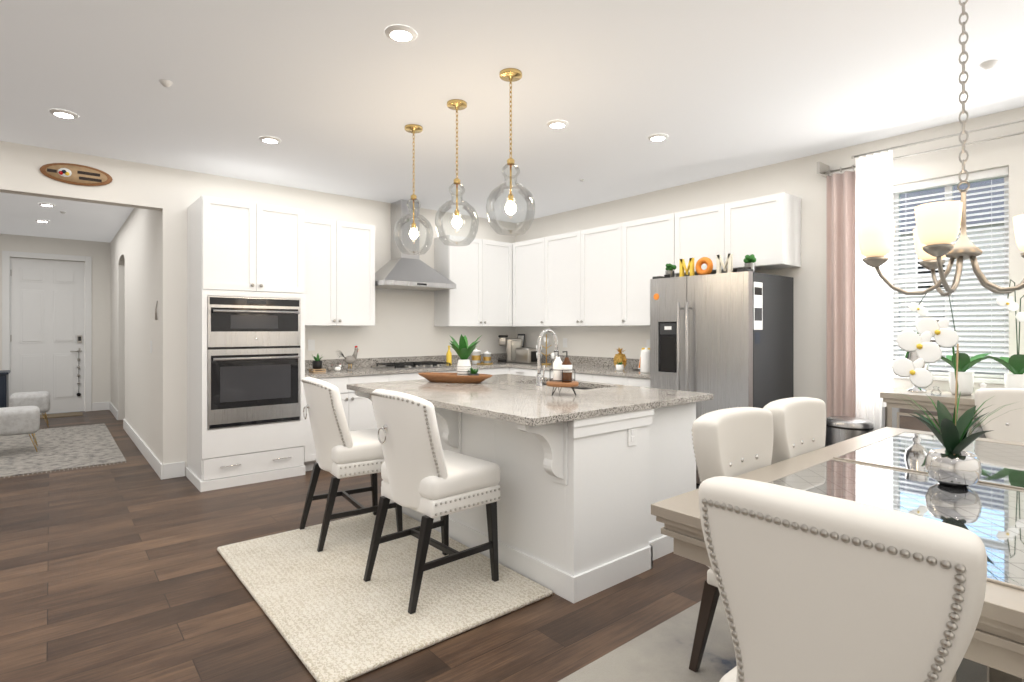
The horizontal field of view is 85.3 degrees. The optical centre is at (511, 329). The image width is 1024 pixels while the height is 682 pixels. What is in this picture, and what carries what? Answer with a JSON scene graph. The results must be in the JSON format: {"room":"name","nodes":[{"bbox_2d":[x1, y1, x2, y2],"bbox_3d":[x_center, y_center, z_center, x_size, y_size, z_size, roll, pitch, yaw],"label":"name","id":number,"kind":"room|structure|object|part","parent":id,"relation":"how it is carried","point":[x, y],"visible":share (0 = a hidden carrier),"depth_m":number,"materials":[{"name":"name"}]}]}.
{"room":"dining room and kitchen","nodes":[
{"label":"dining room and kitchen","id":0,"kind":"room"},
{"bbox_2d":[0,141,515,475],"bbox_3d":[-3.197,-0.060,4.962,8.640,2.780,0.140,0,0,-40],"label":"wall","id":1,"kind":"structure","parent":0,"point":[138,265],"depth_m":5.91,"materials":[{"name":"paint"}]},
{"bbox_2d":[10,257,84,413],"bbox_3d":[-7.317,0.109,8.782,0.904,2.432,0.100,0,0,-40],"label":"front door","id":2,"kind":"structure","parent":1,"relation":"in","point":[47,325],"depth_m":8.80,"materials":[{"name":"white wood"}]},
{"bbox_2d":[2,251,108,411],"bbox_3d":[-8.358,0.068,7.852,4.370,2.525,0.020,0,0,-40],"label":"door frame","id":3,"kind":"structure","parent":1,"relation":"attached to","point":[89,406],"depth_m":8.91,"materials":[{"name":"white wood"}]},
{"bbox_2d":[40,163,112,185],"bbox_3d":[-3.557,-1.270,4.550,0.470,0.169,0.029,0,0,-40],"label":"sign","id":4,"kind":"object","parent":1,"relation":"attached to","point":[75,174],"visible":1,"depth_m":4.54,"materials":[{"name":"brown wood"}]},
{"bbox_2d":[109,402,117,419],"bbox_3d":[-6.233,1.263,8.700,0.016,0.135,1.370,0,0,-40],"label":"baseboard","id":5,"kind":"structure","parent":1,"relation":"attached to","point":[114,411],"depth_m":8.63,"materials":[{"name":"white wood"}]},
{"bbox_2d":[123,419,164,479],"bbox_3d":[-4.160,1.263,6.206,0.020,0.135,3.316,0,0,-40],"label":"baseboard","id":6,"kind":"structure","parent":1,"relation":"attached to","point":[155,463],"depth_m":5.69,"materials":[{"name":"white wood"}]},
{"bbox_2d":[155,301,157,319],"bbox_3d":[-3.306,-0.180,5.171,0.022,0.181,0.016,0,0,-40],"label":"switch plate","id":7,"kind":"object","parent":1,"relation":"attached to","point":[155,319],"depth_m":5.16,"materials":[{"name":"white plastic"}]},
{"bbox_2d":[306,216,374,325],"bbox_3d":[-1.879,-0.575,5.748,0.848,1.070,0.330,0,0,-40],"label":"upper cabinet","id":8,"kind":"object","parent":1,"relation":"attached to","point":[340,255],"depth_m":5.64,"materials":[{"name":"white wood"}]},
{"bbox_2d":[306,353,505,367],"bbox_3d":[-1.125,0.365,6.576,3.066,0.100,0.020,0,0,-40],"label":"backsplash","id":9,"kind":"structure","parent":1,"relation":"attached to","point":[365,362],"depth_m":6.31,"materials":[{"name":"grey stone"}]},
{"bbox_2d":[375,200,455,290],"bbox_3d":[-1.140,-0.956,6.250,0.900,0.982,0.502,0,0,-40],"label":"range hood","id":10,"kind":"object","parent":1,"relation":"attached to","point":[400,270],"visible":0.73,"depth_m":6.20,"materials":[{"name":"silver metal"}]},
{"bbox_2d":[434,235,509,326],"bbox_3d":[-0.442,-0.575,6.903,0.978,1.070,0.389,0,0,-40],"label":"upper cabinet","id":11,"kind":"object","parent":1,"relation":"attached to","point":[479,270],"depth_m":6.74,"materials":[{"name":"white wood"}]},
{"bbox_2d":[0,410,709,681],"bbox_3d":[-2.672,1.360,4.267,9.000,0.060,13.200,0,0,-40],"label":"floor","id":12,"kind":"structure","parent":0,"point":[119,572],"depth_m":2.75,"materials":[{"name":"brown wood"}]},
{"bbox_2d":[0,370,10,407],"bbox_3d":[-7.250,0.955,7.605,0.560,0.749,0.556,0,0,-40],"label":"base cabinet","id":13,"kind":"object","parent":12,"relation":"on","point":[4,388],"visible":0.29,"depth_m":7.57,"materials":[{"name":"blue"}]},
{"bbox_2d":[0,411,125,478],"bbox_3d":[-5.806,1.325,6.923,1.270,0.010,4.630,0,0,-40],"label":"rug","id":14,"kind":"object","parent":12,"relation":"on","point":[68,447],"visible":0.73,"depth_m":6.09,"materials":[{"name":"grey carpet"}]},
{"bbox_2d":[0,406,39,450],"bbox_3d":[-5.392,1.086,6.025,0.420,0.471,0.420,0,0,-40],"label":"stool","id":15,"kind":"object","parent":14,"relation":"on","point":[19,420],"visible":1,"depth_m":5.92,"materials":[{"name":"white fabric"}]},
{"bbox_2d":[9,391,49,426],"bbox_3d":[-6.568,1.094,7.583,0.420,0.471,0.420,0,0,-40],"label":"stool","id":16,"kind":"object","parent":14,"relation":"on","point":[40,400],"visible":0.67,"depth_m":7.47,"materials":[{"name":"white fabric"}]},
{"bbox_2d":[186,195,305,491],"bbox_3d":[-2.427,0.110,5.084,0.840,2.440,0.653,0,0,-40],"label":"tall cabinet","id":17,"kind":"object","parent":12,"relation":"on","point":[267,284],"depth_m":4.81,"materials":[{"name":"white wood"}]},
{"bbox_2d":[306,372,397,470],"bbox_3d":[-1.761,0.890,5.658,0.914,0.880,0.620,0,0,-40],"label":"base cabinet","id":18,"kind":"object","parent":12,"relation":"on","point":[359,411],"depth_m":5.43,"materials":[{"name":"white wood"}]},
{"bbox_2d":[306,360,541,379],"bbox_3d":[-0.926,0.432,6.336,3.066,0.035,0.643,0,0,-40],"label":"countertop","id":19,"kind":"structure","parent":18,"relation":"on","point":[357,371],"depth_m":5.78,"materials":[{"name":"grey stone"}]},
{"bbox_2d":[309,354,325,371],"bbox_3d":[-1.910,0.323,5.465,0.125,0.182,0.132,0,0,-40],"label":"plant","id":20,"kind":"object","parent":19,"relation":"on","point":[317,365],"visible":1,"depth_m":5.44,"materials":[{"name":"green plant"}]},
{"bbox_2d":[330,364,340,370],"bbox_3d":[-1.747,0.378,5.553,0.044,0.071,0.090,0,0,41],"label":"figurine","id":21,"kind":"object","parent":19,"relation":"on","point":[336,368],"depth_m":5.56,"materials":[{"name":"white ceramic"}]},
{"bbox_2d":[336,346,358,369],"bbox_3d":[-1.683,0.290,5.699,0.256,0.248,0.089,0,0,-40],"label":"rooster figurine","id":22,"kind":"object","parent":19,"relation":"on","point":[348,360],"visible":1,"depth_m":5.70,"materials":[{"name":"ceramic"}]},
{"bbox_2d":[372,361,454,369],"bbox_3d":[-1.093,0.393,6.193,0.760,0.043,0.510,0,0,-40],"label":"cooktop","id":23,"kind":"object","parent":19,"relation":"in","point":[413,365],"visible":1,"depth_m":6.10,"materials":[{"name":"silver metal"}]},
{"bbox_2d":[446,346,451,364],"bbox_3d":[-0.750,0.301,6.617,0.062,0.225,0.064,0,0,-40],"label":"oil bottle","id":24,"kind":"object","parent":19,"relation":"on","point":[448,356],"visible":0.85,"depth_m":6.59,"materials":[{"name":"yellow glass"}]},
{"bbox_2d":[471,349,492,363],"bbox_3d":[-0.372,0.322,6.775,0.261,0.184,0.350,0,0,-40],"label":"canisters","id":25,"kind":"object","parent":19,"relation":"on","point":[476,356],"visible":0.96,"depth_m":6.70,"materials":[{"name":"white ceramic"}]},
{"bbox_2d":[498,335,521,361],"bbox_3d":[-0.013,0.241,7.150,0.338,0.345,0.363,0,0,-40],"label":"coffee maker","id":26,"kind":"object","parent":19,"relation":"on","point":[511,344],"visible":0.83,"depth_m":7.08,"materials":[{"name":"silver metal"}]},
{"bbox_2d":[517,334,524,347],"bbox_3d":[0.106,0.236,7.392,0.056,0.357,0.140,0,0,-40],"label":"card","id":27,"kind":"object","parent":19,"relation":"on","point":[522,336],"visible":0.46,"depth_m":7.37,"materials":[{"name":"white paper"}]},
{"bbox_2d":[516,347,536,363],"bbox_3d":[0.188,0.318,6.912,0.180,0.191,0.264,0,0,-40],"label":"toaster","id":28,"kind":"object","parent":19,"relation":"on","point":[525,355],"visible":0.85,"depth_m":6.81,"materials":[{"name":"silver metal"}]},
{"bbox_2d":[217,508,552,681],"bbox_3d":[-0.784,1.318,3.066,1.170,0.024,1.700,0,0,-40],"label":"shag rug","id":29,"kind":"object","parent":12,"relation":"on","point":[331,614],"visible":0.79,"depth_m":2.76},
{"bbox_2d":[299,377,402,551],"bbox_3d":[-1.052,0.801,3.600,0.575,1.009,0.539,0,0,-34],"label":"stool","id":30,"kind":"object","parent":29,"relation":"on","point":[342,451],"visible":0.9,"depth_m":3.38,"materials":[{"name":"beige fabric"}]},
{"bbox_3d":[-0.999,0.793,3.636,0.448,0.195,0.514,0,0,-34],"label":"seat","id":31,"kind":"part","parent":30,"relation":"part of","materials":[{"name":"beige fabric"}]},
{"bbox_2d":[363,389,500,613],"bbox_3d":[-0.427,0.801,2.894,0.575,1.009,0.539,0,0,-42],"label":"stool","id":32,"kind":"object","parent":29,"relation":"on","point":[426,475],"visible":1,"depth_m":2.70,"materials":[{"name":"white leather"}]},
{"bbox_3d":[-0.379,0.793,2.937,0.448,0.195,0.514,0,0,-42],"label":"seat","id":33,"kind":"part","parent":32,"relation":"part of","materials":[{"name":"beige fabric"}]},
{"bbox_2d":[398,372,456,380],"bbox_3d":[-1.103,0.890,6.204,1.023,0.880,0.620,0,0,-40],"label":"base cabinet","id":34,"kind":"object","parent":12,"relation":"on","point":[402,376],"depth_m":5.83,"materials":[{"name":"white wood"}]},
{"bbox_2d":[473,368,505,374],"bbox_3d":[-0.513,0.890,6.694,0.737,0.880,0.620,0,0,-40],"label":"base cabinet","id":35,"kind":"object","parent":12,"relation":"on","point":[492,371],"depth_m":6.53,"materials":[{"name":"white wood"}]},
{"bbox_2d":[506,368,536,376],"bbox_3d":[0.340,0.890,6.684,0.675,0.880,0.525,0,0,-40],"label":"base cabinet","id":36,"kind":"object","parent":12,"relation":"on","point":[516,371],"depth_m":6.49,"materials":[{"name":"white wood"}]},
{"bbox_2d":[353,390,710,602],"bbox_3d":[0.015,0.883,3.794,1.450,0.893,2.060,0,0,-40],"label":"kitchen island","id":37,"kind":"object","parent":12,"relation":"on","point":[591,472],"depth_m":2.97,"materials":[{"name":"white wood"}]},
{"bbox_2d":[347,374,712,425],"bbox_3d":[0.024,0.418,3.776,1.520,0.036,2.040,0,0,-40],"label":"island countertop","id":38,"kind":"structure","parent":37,"relation":"on","point":[517,399],"depth_m":3.33,"materials":[{"name":"grey stone"}]},
{"bbox_2d":[418,372,492,382],"bbox_3d":[-0.438,0.368,4.238,0.364,0.062,0.562,0,0,-40],"label":"wood tray","id":39,"kind":"object","parent":38,"relation":"on","point":[441,377],"visible":0.96,"depth_m":4.15,"materials":[{"name":"brown wood"}]},
{"bbox_2d":[450,334,481,374],"bbox_3d":[-0.370,0.209,4.230,0.290,0.353,0.287,0,0,-40],"label":"potted plant","id":40,"kind":"object","parent":39,"relation":"on","point":[463,350],"visible":0.79,"depth_m":4.18,"materials":[{"name":"green plant"}]},
{"bbox_2d":[468,367,478,375],"bbox_3d":[-0.284,0.332,4.167,0.089,0.106,0.091,0,0,-40],"label":"succulent plant","id":41,"kind":"object","parent":39,"relation":"on","point":[473,372],"visible":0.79,"depth_m":4.15,"materials":[{"name":"green plant"}]},
{"bbox_2d":[535,329,557,385],"bbox_3d":[0.274,0.196,4.002,0.219,0.407,0.108,0,0,-40],"label":"faucet","id":42,"kind":"object","parent":38,"relation":"on","point":[540,378],"visible":0.94,"depth_m":3.96,"materials":[{"name":"silver metal"}]},
{"bbox_2d":[546,351,578,395],"bbox_3d":[0.310,0.265,3.416,0.200,0.270,0.200,0,0,-40],"label":"soap caddy","id":43,"kind":"object","parent":38,"relation":"on","point":[562,374],"visible":1,"depth_m":3.37,"materials":[{"name":"brown wood"}]},
{"bbox_2d":[541,372,597,382],"bbox_3d":[0.794,0.890,6.179,0.620,0.880,0.947,0,0,-40],"label":"base cabinet","id":44,"kind":"object","parent":12,"relation":"on","point":[579,376],"depth_m":5.79,"materials":[{"name":"white wood"}]},
{"bbox_2d":[598,376,633,385],"bbox_3d":[1.201,0.890,5.689,0.620,0.880,0.554,0,0,-40],"label":"base cabinet","id":45,"kind":"object","parent":12,"relation":"on","point":[620,380],"depth_m":5.41,"materials":[{"name":"white wood"}]},
{"bbox_2d":[510,364,649,379],"bbox_3d":[0.886,0.432,6.051,0.643,0.035,2.110,0,0,-40],"label":"countertop","id":46,"kind":"structure","parent":45,"relation":"on","point":[590,369],"depth_m":5.80,"materials":[{"name":"grey stone"}]},
{"bbox_2d":[536,334,553,364],"bbox_3d":[0.398,0.234,6.621,0.238,0.360,0.263,0,0,-40],"label":"mug tree","id":47,"kind":"object","parent":46,"relation":"on","point":[546,339],"visible":0.67,"depth_m":6.62,"materials":[{"name":"gold metal"}]},
{"bbox_2d":[613,348,626,367],"bbox_3d":[1.129,0.296,5.798,0.147,0.236,0.144,0,0,-40],"label":"pineapple","id":48,"kind":"object","parent":46,"relation":"on","point":[620,357],"visible":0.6,"depth_m":5.76,"materials":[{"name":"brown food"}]},
{"bbox_2d":[616,362,623,370],"bbox_3d":[1.090,0.366,5.623,0.080,0.096,0.080,0,0,-40],"label":"potted plant","id":49,"kind":"object","parent":46,"relation":"on","point":[619,366],"visible":1,"depth_m":5.59,"materials":[{"name":"white ceramic"}]},
{"bbox_2d":[633,347,649,370],"bbox_3d":[1.349,0.298,5.669,0.187,0.231,0.180,0,0,-40],"label":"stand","id":50,"kind":"object","parent":46,"relation":"on","point":[642,348],"visible":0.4,"depth_m":5.75,"materials":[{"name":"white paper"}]},
{"bbox_2d":[640,347,649,372],"bbox_3d":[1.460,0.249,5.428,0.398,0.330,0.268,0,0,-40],"label":"paper towel roll","id":51,"kind":"object","parent":46,"relation":"on","point":[645,361],"visible":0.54,"depth_m":5.35,"materials":[{"name":"white paper"}]},
{"bbox_2d":[634,380,649,387],"bbox_3d":[1.437,0.890,5.405,0.620,0.880,0.411,0,0,-40],"label":"base cabinet","id":52,"kind":"object","parent":12,"relation":"on","point":[641,383],"depth_m":5.18,"materials":[{"name":"white wood"}]},
{"bbox_2d":[650,268,792,488],"bbox_3d":[1.781,0.430,4.808,0.843,1.800,0.913,0,0,-40],"label":"fridge","id":53,"kind":"object","parent":12,"relation":"on","point":[725,340],"visible":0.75,"depth_m":4.51,"materials":[{"name":"grey metal"}]},
{"bbox_2d":[664,263,675,277],"bbox_3d":[1.421,-0.519,4.979,0.105,0.144,0.098,0,0,-40],"label":"potted plant","id":54,"kind":"object","parent":53,"relation":"on","point":[670,272],"visible":0.96,"depth_m":4.95,"materials":[{"name":"green plant"}]},
{"bbox_2d":[679,253,732,276],"bbox_3d":[1.628,-0.531,4.685,0.056,0.170,0.478,0,0,-40],"label":"decorative letters","id":55,"kind":"object","parent":53,"relation":"on","point":[707,261],"visible":0.94,"depth_m":4.66,"materials":[{"name":"orange"}]},
{"bbox_2d":[743,254,755,271],"bbox_3d":[1.893,-0.522,4.410,0.103,0.151,0.096,0,0,-40],"label":"potted plant","id":56,"kind":"object","parent":53,"relation":"on","point":[749,261],"visible":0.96,"depth_m":4.38,"materials":[{"name":"green plant"}]},
{"bbox_2d":[558,595,990,681],"bbox_3d":[1.663,1.327,1.731,3.730,0.006,2.460,0,0,-40],"label":"dining rug","id":57,"kind":"object","parent":12,"relation":"on","point":[661,652],"visible":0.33,"depth_m":2.25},
{"bbox_2d":[689,407,772,671],"bbox_3d":[1.018,0.824,2.124,0.515,0.998,0.519,0,0,-40],"label":"dining chair","id":58,"kind":"object","parent":57,"relation":"on","point":[732,442],"visible":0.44,"depth_m":2.15,"materials":[{"name":"white leather"}]},
{"bbox_2d":[763,397,825,464],"bbox_3d":[1.441,0.824,2.476,0.515,0.998,0.519,0,0,-40],"label":"dining chair","id":59,"kind":"object","parent":57,"relation":"on","point":[799,425],"visible":0.29,"depth_m":2.57,"materials":[{"name":"white leather"}]},
{"bbox_2d":[651,427,1023,681],"bbox_3d":[1.655,0.936,2.037,2.210,0.774,1.140,0,0,-40],"label":"dining table","id":60,"kind":"object","parent":57,"relation":"on","point":[884,467],"visible":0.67,"depth_m":1.82,"materials":[{"name":"beige wood"}]},
{"bbox_2d":[891,317,1020,486],"bbox_3d":[1.569,0.253,1.969,0.392,0.593,0.407,0,0,-40],"label":"orchid","id":61,"kind":"object","parent":60,"relation":"on","point":[952,463],"visible":1,"depth_m":1.95,"materials":[{"name":"white plant"}]},
{"bbox_2d":[698,476,986,681],"bbox_3d":[0.753,0.824,1.223,0.519,0.998,0.515,0,0,-40],"label":"dining chair","id":62,"kind":"object","parent":57,"relation":"on","point":[814,587],"visible":1,"depth_m":1.03,"materials":[{"name":"white leather"}]},
{"bbox_2d":[974,388,1023,442],"bbox_3d":[2.701,0.824,2.906,0.519,0.998,0.515,0,0,-40],"label":"dining chair","id":63,"kind":"object","parent":57,"relation":"on","point":[1008,426],"visible":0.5,"depth_m":3.09,"materials":[{"name":"white leather"}]},
{"bbox_2d":[825,416,873,446],"bbox_3d":[2.477,0.990,4.097,0.286,0.679,0.320,0,0,-40],"label":"trash can","id":64,"kind":"object","parent":12,"relation":"on","point":[840,428],"visible":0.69,"depth_m":4.02,"materials":[{"name":"silver metal"}]},
{"bbox_2d":[880,388,985,437],"bbox_3d":[3.229,0.879,3.344,0.440,0.899,1.640,0,0,-40],"label":"buffet","id":65,"kind":"object","parent":12,"relation":"on","point":[896,410],"visible":0.27,"depth_m":3.69,"materials":[{"name":"beige wood"}]},
{"bbox_2d":[904,351,929,392],"bbox_3d":[2.800,0.249,3.845,0.150,0.360,0.150,0,0,-40],"label":"hurricane","id":66,"kind":"object","parent":65,"relation":"on","point":[912,356],"visible":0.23,"depth_m":3.80,"materials":[{"name":"silver metal"}]},
{"bbox_2d":[931,386,941,395],"bbox_3d":[2.781,0.399,3.648,0.058,0.060,0.058,0,0,35],"label":"decorative figurine","id":67,"kind":"object","parent":65,"relation":"on","point":[934,386],"depth_m":3.66,"materials":[{"name":"white ceramic"}]},
{"bbox_2d":[908,279,1023,395],"bbox_3d":[3.005,0.058,3.583,0.384,0.743,0.724,0,0,-40],"label":"orchid","id":68,"kind":"object","parent":65,"relation":"on","point":[1014,364],"visible":0.9,"depth_m":3.56,"materials":[{"name":"white plant"}]},
{"bbox_2d":[979,383,986,388],"bbox_3d":[2.935,0.379,3.463,0.058,0.100,0.058,0,0,35],"label":"decorative figurine","id":69,"kind":"object","parent":65,"relation":"on","point":[983,385],"depth_m":3.45,"materials":[{"name":"white ceramic"}]},
{"bbox_2d":[0,0,1023,242],"bbox_3d":[-2.672,-1.500,4.267,9.000,0.100,13.200,0,0,-40],"label":"ceiling","id":70,"kind":"structure","parent":0,"point":[335,96],"depth_m":3.34,"materials":[{"name":"white paint"}]},
{"bbox_2d":[38,203,55,206],"bbox_3d":[-5.382,-1.442,6.436,0.154,0.013,0.154,0,0,41],"label":"recessed light","id":71,"kind":"object","parent":70,"relation":"in","point":[43,204],"depth_m":6.41,"materials":[{"name":"white"}]},
{"bbox_2d":[49,109,78,118],"bbox_3d":[-3.006,-1.442,3.730,0.154,0.013,0.154,0,0,41],"label":"recessed light","id":72,"kind":"object","parent":70,"relation":"in","point":[60,113],"depth_m":3.72,"materials":[{"name":"white"}]},
{"bbox_2d":[159,79,172,86],"bbox_3d":[-2.021,-1.435,3.248,0.068,0.029,0.068,0,0,38],"label":"smoke detector","id":73,"kind":"object","parent":70,"relation":"attached to","point":[166,83],"depth_m":3.23,"materials":[{"name":"white plastic"}]},
{"bbox_2d":[259,136,280,143],"bbox_3d":[-1.844,-1.442,4.240,0.154,0.013,0.154,0,0,41],"label":"recessed light","id":74,"kind":"object","parent":70,"relation":"in","point":[272,140],"depth_m":4.23,"materials":[{"name":"white"}]},
{"bbox_2d":[385,25,416,41],"bbox_3d":[-0.543,-1.442,2.721,0.154,0.013,0.154,0,0,41],"label":"recessed light","id":75,"kind":"object","parent":70,"relation":"in","point":[399,33],"depth_m":2.71,"materials":[{"name":"white"}]},
{"bbox_2d":[394,124,432,254],"bbox_3d":[-0.703,-0.997,3.978,0.280,0.902,0.280,0,0,-40],"label":"pendant light","id":76,"kind":"object","parent":70,"relation":"hanging from","point":[413,129],"visible":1,"depth_m":4.01,"materials":[{"name":"clear glass"}]},
{"bbox_2d":[435,99,478,245],"bbox_3d":[-0.352,-0.997,3.555,0.280,0.902,0.280,0,0,-40],"label":"pendant light","id":77,"kind":"object","parent":70,"relation":"hanging from","point":[456,105],"visible":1,"depth_m":3.59,"materials":[{"name":"clear glass"}]},
{"bbox_2d":[486,68,535,234],"bbox_3d":[-0.007,-0.997,3.139,0.280,0.902,0.280,0,0,-40],"label":"pendant light","id":78,"kind":"object","parent":70,"relation":"hanging from","point":[510,75],"visible":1,"depth_m":3.17,"materials":[{"name":"clear glass"}]},
{"bbox_2d":[547,120,568,128],"bbox_3d":[0.321,-1.442,3.919,0.154,0.013,0.154,0,0,41],"label":"recessed light","id":79,"kind":"object","parent":70,"relation":"in","point":[556,124],"depth_m":3.90,"materials":[{"name":"white"}]},
{"bbox_2d":[647,134,668,140],"bbox_3d":[1.099,-1.442,4.187,0.154,0.013,0.154,0,0,41],"label":"recessed light","id":80,"kind":"object","parent":70,"relation":"in","point":[656,137],"depth_m":4.17,"materials":[{"name":"white"}]},
{"bbox_2d":[856,0,1023,295],"bbox_3d":[1.632,-0.789,2.024,0.626,1.317,0.643,0,0,-40],"label":"chandelier","id":81,"kind":"object","parent":70,"relation":"hanging from","point":[936,232],"visible":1,"depth_m":2.03,"materials":[{"name":"white glass"}]},
{"bbox_2d":[980,60,998,70],"bbox_3d":[2.596,-1.432,3.026,0.079,0.034,0.079,0,0,38],"label":"smoke detector","id":82,"kind":"object","parent":70,"relation":"attached to","point":[988,65],"depth_m":3.01,"materials":[{"name":"white plastic"}]},
{"bbox_2d":[516,107,1023,430],"bbox_3d":[2.410,-0.060,4.847,0.160,2.780,7.200,0,0,-40],"label":"wall","id":83,"kind":"structure","parent":0,"point":[799,177],"depth_m":4.61,"materials":[{"name":"paint"}]},
{"bbox_2d":[510,237,545,326],"bbox_3d":[0.312,-0.575,6.940,0.389,1.070,0.675,0,0,-40],"label":"upper cabinet","id":84,"kind":"object","parent":83,"relation":"attached to","point":[528,257],"depth_m":6.87,"materials":[{"name":"white wood"}]},
{"bbox_2d":[546,222,625,326],"bbox_3d":[0.888,-0.575,6.293,0.330,1.070,1.282,0,0,-40],"label":"upper cabinet","id":85,"kind":"object","parent":83,"relation":"attached to","point":[586,269],"depth_m":6.12,"materials":[{"name":"white wood"}]},
{"bbox_2d":[541,356,638,367],"bbox_3d":[0.926,0.365,6.490,0.020,0.100,2.733,0,0,-40],"label":"backsplash","id":86,"kind":"structure","parent":83,"relation":"attached to","point":[609,363],"depth_m":6.46,"materials":[{"name":"grey stone"}]},
{"bbox_2d":[626,211,681,325],"bbox_3d":[1.462,-0.575,5.602,0.330,1.070,0.741,0,0,-40],"label":"upper cabinet","id":87,"kind":"object","parent":83,"relation":"attached to","point":[652,243],"depth_m":5.51,"materials":[{"name":"white wood"}]},
{"bbox_2d":[682,192,800,275],"bbox_3d":[1.985,-0.820,4.972,0.330,0.580,1.015,0,0,-40],"label":"upper cabinet","id":88,"kind":"object","parent":83,"relation":"attached to","point":[768,227],"depth_m":4.72,"materials":[{"name":"white wood"}]},
{"bbox_2d":[817,119,1023,177],"bbox_3d":[3.385,-1.282,3.395,0.187,0.096,2.820,0,0,-40],"label":"rods","id":89,"kind":"object","parent":83,"relation":"attached to","point":[823,169],"visible":1,"depth_m":3.92,"materials":[{"name":"silver metal"}]},
{"bbox_2d":[827,169,861,417],"bbox_3d":[2.590,0.038,4.340,0.055,2.533,0.252,0,0,-40],"label":"curtain","id":90,"kind":"object","parent":89,"relation":"hanging from","point":[841,295],"visible":0.65,"depth_m":4.37,"materials":[{"name":"pink fabric"}]},
{"bbox_2d":[856,150,892,430],"bbox_3d":[2.684,0.002,4.125,0.051,2.607,0.242,0,0,-40],"label":"sheer curtain","id":91,"kind":"object","parent":89,"relation":"hanging from","point":[863,320],"visible":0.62,"depth_m":4.13,"materials":[{"name":"white fabric"}]},
{"bbox_2d":[887,176,1008,383],"bbox_3d":[3.502,-0.365,3.505,0.177,1.450,1.920,0,0,-40],"label":"window","id":92,"kind":"structure","parent":83,"relation":"in","point":[943,378],"depth_m":4.00,"materials":[{"name":"white"}]},
{"bbox_2d":[890,167,1008,377],"bbox_3d":[3.505,-0.381,3.508,0.065,1.413,1.904,0,0,-40],"label":"window blinds","id":93,"kind":"object","parent":92,"relation":"attached to","point":[991,174],"visible":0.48,"depth_m":3.88,"materials":[{"name":"white plastic"}]},
{"label":"outside","id":94,"kind":"structure","parent":0,"visible":0},
{"bbox_2d":[900,178,1003,369],"bbox_3d":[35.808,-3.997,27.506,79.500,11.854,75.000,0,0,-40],"label":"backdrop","id":95,"kind":"structure","parent":94,"point":[941,190],"depth_m":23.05,"materials":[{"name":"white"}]}
]}

